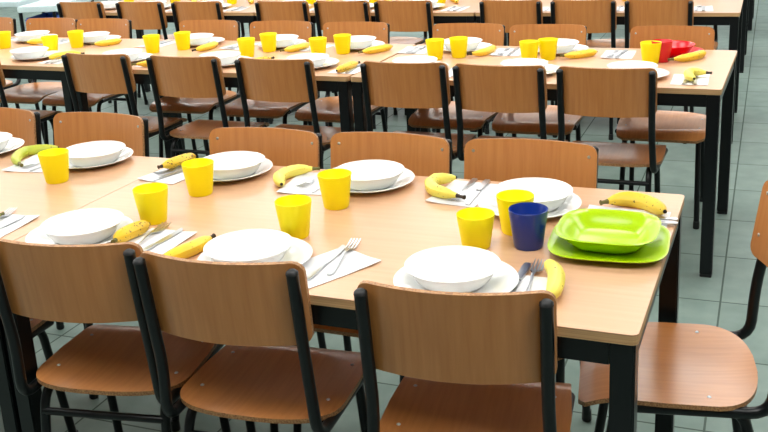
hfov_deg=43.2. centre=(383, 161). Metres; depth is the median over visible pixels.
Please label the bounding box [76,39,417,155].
dining table
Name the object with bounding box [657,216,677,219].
fork
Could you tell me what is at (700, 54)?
banana
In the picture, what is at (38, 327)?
chair
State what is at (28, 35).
soup bowl
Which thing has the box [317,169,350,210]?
tumbler
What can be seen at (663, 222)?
knife
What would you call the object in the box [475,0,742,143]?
dining table
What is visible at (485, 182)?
knife
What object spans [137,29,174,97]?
chair
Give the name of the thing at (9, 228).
paper napkin
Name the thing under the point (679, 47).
soup bowl
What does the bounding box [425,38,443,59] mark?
tumbler
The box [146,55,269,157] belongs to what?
chair
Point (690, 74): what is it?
banana
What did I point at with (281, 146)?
chair
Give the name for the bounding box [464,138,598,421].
chair
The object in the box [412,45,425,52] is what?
knife
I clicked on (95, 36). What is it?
soup bowl
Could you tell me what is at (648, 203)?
banana
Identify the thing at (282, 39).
soup bowl
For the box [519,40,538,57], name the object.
tumbler
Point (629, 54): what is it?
paper napkin
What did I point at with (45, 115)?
chair
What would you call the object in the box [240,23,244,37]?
chair
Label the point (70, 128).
chair
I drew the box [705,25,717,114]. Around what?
chair
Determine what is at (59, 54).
banana
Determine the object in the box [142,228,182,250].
knife
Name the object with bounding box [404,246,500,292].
soup bowl
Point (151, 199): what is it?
tumbler
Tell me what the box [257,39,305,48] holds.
dinner plate
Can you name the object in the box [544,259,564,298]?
banana
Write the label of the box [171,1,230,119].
chair
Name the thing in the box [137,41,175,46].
paper napkin
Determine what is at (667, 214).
paper napkin
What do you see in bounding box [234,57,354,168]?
chair
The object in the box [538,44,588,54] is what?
dinner plate
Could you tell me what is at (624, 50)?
knife
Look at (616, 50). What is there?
fork
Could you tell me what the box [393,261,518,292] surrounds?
dinner plate
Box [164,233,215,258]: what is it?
banana
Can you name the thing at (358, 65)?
knife
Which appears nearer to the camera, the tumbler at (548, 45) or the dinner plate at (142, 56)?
the tumbler at (548, 45)
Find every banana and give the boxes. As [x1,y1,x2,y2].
[11,144,58,166]
[24,38,41,44]
[48,51,84,59]
[91,38,121,45]
[111,220,150,242]
[131,61,146,66]
[157,153,195,168]
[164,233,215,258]
[191,41,217,51]
[256,56,274,58]
[273,164,319,186]
[280,42,309,51]
[336,61,359,72]
[358,44,392,53]
[424,173,465,199]
[467,45,495,55]
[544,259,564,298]
[560,49,597,58]
[599,191,666,214]
[668,50,705,61]
[684,67,711,80]
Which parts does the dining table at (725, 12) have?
leg, leg, leg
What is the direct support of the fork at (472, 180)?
on the paper napkin at (456, 185)
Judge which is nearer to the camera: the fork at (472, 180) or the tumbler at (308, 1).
the fork at (472, 180)
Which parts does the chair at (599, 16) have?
post, backrest, post, leg frame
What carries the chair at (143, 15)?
on the floor
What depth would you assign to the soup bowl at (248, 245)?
2.19 m
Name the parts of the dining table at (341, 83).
leg, leg, leg, leg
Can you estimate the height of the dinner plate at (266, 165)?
0.020 m
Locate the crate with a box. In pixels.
[25,12,59,20]
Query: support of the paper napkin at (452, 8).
on the dining table at (468, 15)
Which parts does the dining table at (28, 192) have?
leg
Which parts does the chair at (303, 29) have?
leg frame, seat, backrest, leg frame, post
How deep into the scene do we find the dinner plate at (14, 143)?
3.25 m
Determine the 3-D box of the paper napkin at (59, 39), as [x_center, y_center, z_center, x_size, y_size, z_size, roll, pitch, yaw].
[-1.866,-0.685,5.544,0.135,0.005,0.195,5,18,27]
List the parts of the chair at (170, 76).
post, backrest, leg frame, seat, post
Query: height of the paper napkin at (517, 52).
0.005 m
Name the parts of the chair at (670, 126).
leg frame, seat, backrest, leg frame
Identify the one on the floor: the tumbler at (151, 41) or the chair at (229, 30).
the chair at (229, 30)
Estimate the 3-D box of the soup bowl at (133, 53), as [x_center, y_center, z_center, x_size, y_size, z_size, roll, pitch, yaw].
[-1.296,-0.524,4.809,0.197,0.042,0.197,-4,16,-5]
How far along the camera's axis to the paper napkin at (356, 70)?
4.25 m
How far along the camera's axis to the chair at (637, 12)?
5.41 m
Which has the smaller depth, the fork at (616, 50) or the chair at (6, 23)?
the fork at (616, 50)
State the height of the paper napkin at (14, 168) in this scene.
0.005 m
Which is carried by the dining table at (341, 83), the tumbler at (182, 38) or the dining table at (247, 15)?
the tumbler at (182, 38)
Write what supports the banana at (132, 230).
on the paper napkin at (167, 245)
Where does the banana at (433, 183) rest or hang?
on the paper napkin at (456, 185)
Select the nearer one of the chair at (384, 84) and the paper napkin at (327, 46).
the chair at (384, 84)
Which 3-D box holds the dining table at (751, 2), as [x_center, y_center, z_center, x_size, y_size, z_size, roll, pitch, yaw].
[2.905,-1.751,9.681,1.507,0.750,0.818,3,17,21]
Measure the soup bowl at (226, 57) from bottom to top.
0.042 m
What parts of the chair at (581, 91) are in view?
post, backrest, seat, leg frame, post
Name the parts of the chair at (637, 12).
post, backrest, leg frame, post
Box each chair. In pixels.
[0,17,20,108]
[0,18,77,144]
[0,62,61,132]
[0,107,64,329]
[0,238,230,431]
[29,317,77,431]
[42,18,132,144]
[53,112,148,399]
[56,1,147,112]
[61,52,186,154]
[115,1,167,105]
[133,251,366,431]
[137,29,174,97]
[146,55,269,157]
[149,20,240,158]
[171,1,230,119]
[171,127,326,431]
[225,21,312,124]
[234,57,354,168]
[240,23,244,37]
[255,1,337,123]
[293,132,451,431]
[295,22,389,131]
[314,0,397,128]
[353,280,574,431]
[360,61,476,160]
[374,0,452,131]
[390,31,426,45]
[408,23,504,136]
[452,63,567,160]
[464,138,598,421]
[479,0,553,136]
[492,24,586,141]
[550,0,619,139]
[556,66,667,192]
[578,180,767,431]
[586,33,629,47]
[615,26,714,228]
[625,0,693,143]
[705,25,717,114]
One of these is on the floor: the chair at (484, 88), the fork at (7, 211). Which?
the chair at (484, 88)
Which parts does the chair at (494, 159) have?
backrest, leg frame, post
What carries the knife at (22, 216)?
on the paper napkin at (9, 228)
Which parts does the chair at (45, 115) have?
backrest, post, seat, leg frame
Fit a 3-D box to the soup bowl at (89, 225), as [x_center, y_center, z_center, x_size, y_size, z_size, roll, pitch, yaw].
[-0.730,0.164,2.352,0.197,0.042,0.197,5,18,27]
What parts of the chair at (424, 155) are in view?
leg frame, seat, backrest, post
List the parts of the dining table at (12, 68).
leg, leg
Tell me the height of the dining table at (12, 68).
0.750 m
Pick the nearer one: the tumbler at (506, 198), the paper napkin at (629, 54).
the tumbler at (506, 198)
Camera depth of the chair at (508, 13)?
5.71 m
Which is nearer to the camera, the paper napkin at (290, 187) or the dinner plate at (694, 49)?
the paper napkin at (290, 187)
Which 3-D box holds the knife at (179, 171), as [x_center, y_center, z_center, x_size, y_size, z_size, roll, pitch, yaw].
[-0.601,0.027,2.869,0.019,0.005,0.206,11,21,39]
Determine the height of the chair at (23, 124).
0.832 m
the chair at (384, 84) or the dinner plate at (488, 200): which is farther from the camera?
the chair at (384, 84)
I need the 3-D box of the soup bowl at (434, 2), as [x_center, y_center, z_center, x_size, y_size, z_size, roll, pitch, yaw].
[0.246,-0.998,6.155,0.197,0.042,0.197,1,17,12]
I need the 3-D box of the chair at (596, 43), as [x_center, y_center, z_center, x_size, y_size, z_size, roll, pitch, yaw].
[1.505,-0.759,6.393,0.401,0.832,0.471,4,18,22]
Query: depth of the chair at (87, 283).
2.21 m
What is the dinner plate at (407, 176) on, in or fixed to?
on the dining table at (604, 309)
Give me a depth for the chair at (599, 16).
5.56 m
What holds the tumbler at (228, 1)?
on the dining table at (247, 15)
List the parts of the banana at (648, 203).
stem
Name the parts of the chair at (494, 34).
leg frame, seat, backrest, leg frame, post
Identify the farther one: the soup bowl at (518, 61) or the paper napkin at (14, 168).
the soup bowl at (518, 61)
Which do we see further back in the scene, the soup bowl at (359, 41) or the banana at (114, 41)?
the banana at (114, 41)
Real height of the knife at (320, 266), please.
0.005 m
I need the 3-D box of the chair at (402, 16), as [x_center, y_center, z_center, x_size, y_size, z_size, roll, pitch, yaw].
[0.209,-0.648,6.249,0.401,0.832,0.471,4,18,22]
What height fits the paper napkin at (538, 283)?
0.005 m
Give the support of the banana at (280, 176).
on the paper napkin at (290, 187)
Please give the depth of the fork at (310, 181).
2.69 m
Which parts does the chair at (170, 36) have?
leg frame, seat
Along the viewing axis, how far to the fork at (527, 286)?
2.01 m
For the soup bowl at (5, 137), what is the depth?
3.24 m
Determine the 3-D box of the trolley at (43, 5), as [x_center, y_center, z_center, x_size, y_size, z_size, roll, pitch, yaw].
[-2.886,-1.114,8.700,0.340,0.665,0.872,-1,16,7]
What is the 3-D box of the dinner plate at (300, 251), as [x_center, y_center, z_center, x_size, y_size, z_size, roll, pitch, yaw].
[-0.285,0.216,2.150,0.255,0.020,0.255,0,16,9]
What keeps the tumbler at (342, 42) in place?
on the dining table at (341, 83)
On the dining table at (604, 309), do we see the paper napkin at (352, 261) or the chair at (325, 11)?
the paper napkin at (352, 261)
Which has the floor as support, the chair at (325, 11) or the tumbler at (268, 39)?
the chair at (325, 11)
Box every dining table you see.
[0,36,172,157]
[0,148,169,431]
[4,166,684,431]
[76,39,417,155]
[89,0,284,121]
[255,0,506,131]
[351,44,736,277]
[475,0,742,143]
[739,0,748,72]
[748,0,754,30]
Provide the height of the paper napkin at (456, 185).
0.005 m
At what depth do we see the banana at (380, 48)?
4.66 m
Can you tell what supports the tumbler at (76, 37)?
on the dining table at (12, 68)
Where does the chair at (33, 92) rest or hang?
on the floor
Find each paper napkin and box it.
[0,214,39,237]
[3,154,42,171]
[39,39,69,44]
[40,59,61,63]
[127,228,196,253]
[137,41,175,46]
[138,166,184,183]
[220,43,257,49]
[223,6,250,10]
[276,172,320,194]
[300,45,333,51]
[302,249,380,288]
[327,66,360,73]
[397,46,426,53]
[425,180,496,206]
[441,6,469,10]
[490,48,520,55]
[515,275,546,291]
[588,205,670,227]
[601,50,635,58]
[670,74,709,84]
[694,6,712,10]
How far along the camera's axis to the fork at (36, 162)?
3.02 m
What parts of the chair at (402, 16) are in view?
post, leg frame, backrest, post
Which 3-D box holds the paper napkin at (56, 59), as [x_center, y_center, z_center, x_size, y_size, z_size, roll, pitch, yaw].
[-1.645,-0.519,4.935,0.135,0.005,0.195,5,18,25]
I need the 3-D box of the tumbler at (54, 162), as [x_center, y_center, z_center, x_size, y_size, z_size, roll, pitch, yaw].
[-0.962,0.015,2.837,0.087,0.090,0.087,3,17,21]
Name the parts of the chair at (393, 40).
seat, post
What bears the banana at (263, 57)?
on the paper napkin
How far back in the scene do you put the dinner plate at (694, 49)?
4.25 m
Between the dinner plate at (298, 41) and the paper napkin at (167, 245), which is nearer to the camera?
the paper napkin at (167, 245)
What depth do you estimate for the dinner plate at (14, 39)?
5.64 m
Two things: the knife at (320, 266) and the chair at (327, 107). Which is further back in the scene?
the chair at (327, 107)
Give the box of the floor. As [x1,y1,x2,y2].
[0,0,767,431]
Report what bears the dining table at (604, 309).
on the floor
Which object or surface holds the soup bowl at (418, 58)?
on the dinner plate
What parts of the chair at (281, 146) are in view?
leg frame, backrest, leg frame, post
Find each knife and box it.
[0,215,24,227]
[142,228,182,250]
[154,170,182,180]
[306,245,344,280]
[311,185,319,192]
[345,64,359,72]
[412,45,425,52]
[465,179,489,204]
[507,47,518,55]
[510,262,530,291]
[615,49,627,57]
[661,220,677,225]
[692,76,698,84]
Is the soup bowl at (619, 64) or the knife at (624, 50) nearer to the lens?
the soup bowl at (619, 64)
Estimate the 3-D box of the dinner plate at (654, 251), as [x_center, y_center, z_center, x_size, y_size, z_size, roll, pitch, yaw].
[0.496,0.179,2.138,0.257,0.018,0.257,2,17,18]
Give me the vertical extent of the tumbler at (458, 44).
0.090 m
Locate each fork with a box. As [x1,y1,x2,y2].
[0,207,16,216]
[22,161,39,167]
[137,222,170,243]
[153,165,180,173]
[296,167,335,186]
[326,238,360,274]
[448,178,477,200]
[523,258,545,290]
[606,49,618,56]
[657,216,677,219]
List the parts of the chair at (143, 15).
post, leg frame, backrest, post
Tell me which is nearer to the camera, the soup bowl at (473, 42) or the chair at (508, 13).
the soup bowl at (473, 42)
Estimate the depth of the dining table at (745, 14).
7.31 m
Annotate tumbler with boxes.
[0,31,10,48]
[37,148,68,183]
[41,35,57,50]
[67,30,83,47]
[132,183,167,225]
[143,34,159,53]
[174,31,189,49]
[181,158,213,196]
[227,0,236,3]
[237,37,254,56]
[259,32,276,51]
[274,195,310,239]
[306,0,315,3]
[309,37,326,53]
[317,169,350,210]
[333,34,350,53]
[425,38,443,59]
[449,36,467,57]
[456,207,494,249]
[496,189,533,235]
[508,202,547,250]
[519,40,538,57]
[538,37,557,59]
[640,40,661,63]
[651,39,672,62]
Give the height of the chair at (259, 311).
0.832 m
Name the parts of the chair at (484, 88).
post, backrest, seat, post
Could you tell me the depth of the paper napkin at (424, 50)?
4.67 m
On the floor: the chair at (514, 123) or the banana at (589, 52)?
the chair at (514, 123)
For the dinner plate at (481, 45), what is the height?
0.020 m
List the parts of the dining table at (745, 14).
leg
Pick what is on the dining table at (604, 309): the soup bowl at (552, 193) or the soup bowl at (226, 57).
the soup bowl at (552, 193)
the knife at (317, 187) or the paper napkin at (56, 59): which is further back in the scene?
the paper napkin at (56, 59)
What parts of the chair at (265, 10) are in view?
post, backrest, post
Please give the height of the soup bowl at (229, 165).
0.042 m
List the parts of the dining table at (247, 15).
leg, leg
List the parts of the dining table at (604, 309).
leg, leg, leg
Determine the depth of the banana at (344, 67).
4.25 m
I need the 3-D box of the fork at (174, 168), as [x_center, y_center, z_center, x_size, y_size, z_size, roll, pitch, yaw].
[-0.598,0.013,2.908,0.203,0.009,0.025,-17,21,-40]
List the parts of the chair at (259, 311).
post, leg frame, backrest, seat, post, leg frame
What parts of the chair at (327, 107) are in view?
leg frame, seat, backrest, post, leg frame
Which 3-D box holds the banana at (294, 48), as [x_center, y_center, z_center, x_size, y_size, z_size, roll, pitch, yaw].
[-0.434,-0.569,4.840,0.043,0.034,0.199,11,21,40]
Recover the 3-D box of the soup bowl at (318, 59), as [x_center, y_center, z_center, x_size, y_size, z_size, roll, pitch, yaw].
[-0.345,-0.456,4.406,0.197,0.042,0.197,12,22,41]
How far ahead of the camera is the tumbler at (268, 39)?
4.84 m
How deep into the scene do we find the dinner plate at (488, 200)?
2.40 m
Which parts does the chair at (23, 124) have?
backrest, post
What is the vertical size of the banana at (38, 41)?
0.034 m
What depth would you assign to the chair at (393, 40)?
6.97 m
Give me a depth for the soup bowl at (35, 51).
5.01 m
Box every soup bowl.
[0,132,11,150]
[9,46,48,58]
[14,30,49,40]
[40,208,123,244]
[66,141,125,166]
[84,31,109,41]
[101,1,118,7]
[102,48,142,60]
[146,0,167,5]
[190,33,213,44]
[199,51,240,64]
[203,151,264,179]
[203,229,292,262]
[276,34,298,46]
[286,53,328,66]
[335,160,404,190]
[350,35,375,48]
[392,55,437,62]
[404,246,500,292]
[411,0,437,6]
[444,37,481,50]
[493,177,572,211]
[500,58,547,66]
[555,209,660,253]
[556,38,578,52]
[607,61,657,68]
[670,40,694,55]
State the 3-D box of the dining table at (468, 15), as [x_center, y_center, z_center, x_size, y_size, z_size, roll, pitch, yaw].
[0.010,-0.696,6.595,1.507,0.750,0.818,3,17,21]
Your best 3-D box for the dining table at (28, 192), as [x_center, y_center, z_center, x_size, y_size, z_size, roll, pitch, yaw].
[-1.467,0.419,3.043,1.507,0.750,0.818,4,18,22]
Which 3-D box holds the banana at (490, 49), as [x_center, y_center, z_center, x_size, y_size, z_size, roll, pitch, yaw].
[0.468,-0.513,4.485,0.056,0.034,0.218,12,22,41]
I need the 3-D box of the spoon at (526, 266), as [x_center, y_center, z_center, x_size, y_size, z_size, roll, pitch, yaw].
[0.269,0.245,1.966,0.019,0.005,0.206,3,17,21]
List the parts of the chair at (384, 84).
post, backrest, seat, post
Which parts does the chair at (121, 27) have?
leg frame, seat, backrest, leg frame, post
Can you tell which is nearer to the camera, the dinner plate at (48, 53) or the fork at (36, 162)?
the fork at (36, 162)
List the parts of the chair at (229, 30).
leg frame, seat, backrest, leg frame, post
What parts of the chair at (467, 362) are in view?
post, backrest, seat, post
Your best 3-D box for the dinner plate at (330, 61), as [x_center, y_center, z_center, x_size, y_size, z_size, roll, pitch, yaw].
[-0.329,-0.442,4.411,0.255,0.020,0.255,1,17,14]
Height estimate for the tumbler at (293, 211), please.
0.090 m
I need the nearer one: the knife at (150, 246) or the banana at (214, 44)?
the knife at (150, 246)
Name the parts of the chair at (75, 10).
post, backrest, post, leg frame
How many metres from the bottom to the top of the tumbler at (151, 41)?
0.090 m
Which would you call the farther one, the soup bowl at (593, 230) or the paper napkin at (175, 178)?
the paper napkin at (175, 178)
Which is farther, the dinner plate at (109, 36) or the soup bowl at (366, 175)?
the dinner plate at (109, 36)
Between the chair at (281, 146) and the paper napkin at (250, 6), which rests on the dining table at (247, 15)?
the paper napkin at (250, 6)
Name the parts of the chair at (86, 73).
post, backrest, post, seat, leg frame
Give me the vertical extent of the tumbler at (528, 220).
0.090 m
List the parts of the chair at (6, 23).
backrest, seat, post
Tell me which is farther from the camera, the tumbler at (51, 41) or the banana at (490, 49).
the tumbler at (51, 41)
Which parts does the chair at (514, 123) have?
leg frame, seat, backrest, leg frame, post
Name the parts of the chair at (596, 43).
seat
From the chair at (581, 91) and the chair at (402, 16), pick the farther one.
the chair at (402, 16)
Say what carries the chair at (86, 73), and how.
on the floor
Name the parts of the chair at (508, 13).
post, backrest, post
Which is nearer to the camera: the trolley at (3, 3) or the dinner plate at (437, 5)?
the dinner plate at (437, 5)
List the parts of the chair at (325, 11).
post, backrest, post, leg frame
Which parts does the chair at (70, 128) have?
backrest, post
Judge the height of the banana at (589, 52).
0.034 m
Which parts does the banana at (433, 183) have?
stem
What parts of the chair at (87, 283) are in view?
post, backrest, leg frame, seat, post, leg frame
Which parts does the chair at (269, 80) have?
post, backrest, seat, post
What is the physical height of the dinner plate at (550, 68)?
0.020 m
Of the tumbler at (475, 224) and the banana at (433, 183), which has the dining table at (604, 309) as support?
the tumbler at (475, 224)
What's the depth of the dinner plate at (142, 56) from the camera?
4.86 m
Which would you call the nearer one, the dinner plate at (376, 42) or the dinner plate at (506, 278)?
the dinner plate at (506, 278)
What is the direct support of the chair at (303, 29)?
on the floor
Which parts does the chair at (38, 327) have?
seat, post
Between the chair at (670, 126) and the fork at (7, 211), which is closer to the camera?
the fork at (7, 211)
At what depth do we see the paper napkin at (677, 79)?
3.72 m
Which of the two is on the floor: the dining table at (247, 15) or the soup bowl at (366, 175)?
the dining table at (247, 15)
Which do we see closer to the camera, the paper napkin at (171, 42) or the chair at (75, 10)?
the paper napkin at (171, 42)
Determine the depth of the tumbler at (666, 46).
4.07 m
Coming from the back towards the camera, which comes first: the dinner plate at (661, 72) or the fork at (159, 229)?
the dinner plate at (661, 72)
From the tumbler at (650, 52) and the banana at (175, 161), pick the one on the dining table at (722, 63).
the tumbler at (650, 52)
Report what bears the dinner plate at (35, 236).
on the dining table at (604, 309)
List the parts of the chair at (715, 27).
post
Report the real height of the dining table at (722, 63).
0.750 m
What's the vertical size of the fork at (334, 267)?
0.009 m
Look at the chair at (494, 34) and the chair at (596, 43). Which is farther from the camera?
the chair at (596, 43)
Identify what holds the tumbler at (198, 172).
on the dining table at (604, 309)
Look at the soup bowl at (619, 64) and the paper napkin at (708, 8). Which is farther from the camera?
the paper napkin at (708, 8)
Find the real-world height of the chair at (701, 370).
0.832 m
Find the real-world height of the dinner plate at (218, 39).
0.020 m
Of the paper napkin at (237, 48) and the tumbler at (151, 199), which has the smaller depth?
the tumbler at (151, 199)
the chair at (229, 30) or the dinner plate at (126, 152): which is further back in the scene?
the chair at (229, 30)
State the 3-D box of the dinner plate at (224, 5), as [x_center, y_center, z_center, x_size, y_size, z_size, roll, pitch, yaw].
[-1.182,-1.071,6.721,0.255,0.020,0.255,-5,16,-7]
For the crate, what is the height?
0.280 m
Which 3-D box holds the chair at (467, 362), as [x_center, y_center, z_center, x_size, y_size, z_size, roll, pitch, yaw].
[0.196,0.571,2.078,0.401,0.832,0.471,1,17,15]
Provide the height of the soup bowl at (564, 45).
0.042 m
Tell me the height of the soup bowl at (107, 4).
0.042 m
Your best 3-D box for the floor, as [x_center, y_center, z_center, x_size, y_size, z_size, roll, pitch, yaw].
[-2.679,-0.465,7.809,17.100,0.100,18.400,3,17,21]
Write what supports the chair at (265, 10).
on the floor
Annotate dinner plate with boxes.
[0,137,23,154]
[10,50,60,60]
[12,34,56,42]
[25,216,132,244]
[69,147,132,168]
[84,35,120,43]
[131,52,152,62]
[190,37,224,46]
[197,237,312,263]
[213,158,272,181]
[222,3,231,7]
[222,56,250,66]
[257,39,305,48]
[314,58,338,68]
[334,40,383,50]
[350,168,414,192]
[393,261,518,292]
[433,3,445,8]
[443,42,491,52]
[478,190,581,217]
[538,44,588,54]
[545,64,559,74]
[547,225,669,262]
[655,67,669,77]
[670,47,704,57]
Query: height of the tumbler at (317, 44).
0.090 m
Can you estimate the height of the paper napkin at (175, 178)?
0.005 m
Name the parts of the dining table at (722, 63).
leg, leg, leg, leg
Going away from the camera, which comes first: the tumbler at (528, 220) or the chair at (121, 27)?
the tumbler at (528, 220)
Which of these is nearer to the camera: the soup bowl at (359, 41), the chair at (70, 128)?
the chair at (70, 128)
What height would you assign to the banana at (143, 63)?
0.034 m
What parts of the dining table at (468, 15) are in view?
leg, leg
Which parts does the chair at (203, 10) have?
post, backrest, post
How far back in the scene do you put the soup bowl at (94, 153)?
3.05 m
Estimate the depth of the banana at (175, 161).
2.89 m
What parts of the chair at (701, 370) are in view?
seat, leg frame, leg frame, post, post, backrest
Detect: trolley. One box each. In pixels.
[0,0,44,31]
[17,0,93,82]
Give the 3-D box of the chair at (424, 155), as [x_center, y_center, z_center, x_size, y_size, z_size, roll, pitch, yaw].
[-0.037,0.376,2.785,0.401,0.832,0.471,4,18,22]
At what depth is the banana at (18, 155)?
3.13 m
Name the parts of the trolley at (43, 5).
leg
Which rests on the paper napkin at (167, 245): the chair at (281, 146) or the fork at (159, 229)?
the fork at (159, 229)
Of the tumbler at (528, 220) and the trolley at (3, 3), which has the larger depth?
the trolley at (3, 3)
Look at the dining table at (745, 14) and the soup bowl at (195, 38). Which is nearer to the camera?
the soup bowl at (195, 38)
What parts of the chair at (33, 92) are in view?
leg frame, seat, leg frame, backrest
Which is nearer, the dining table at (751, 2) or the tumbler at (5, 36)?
the tumbler at (5, 36)
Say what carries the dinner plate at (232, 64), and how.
on the dining table at (341, 83)
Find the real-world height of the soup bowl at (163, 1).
0.042 m
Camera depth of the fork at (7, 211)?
2.57 m
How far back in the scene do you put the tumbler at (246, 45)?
4.72 m

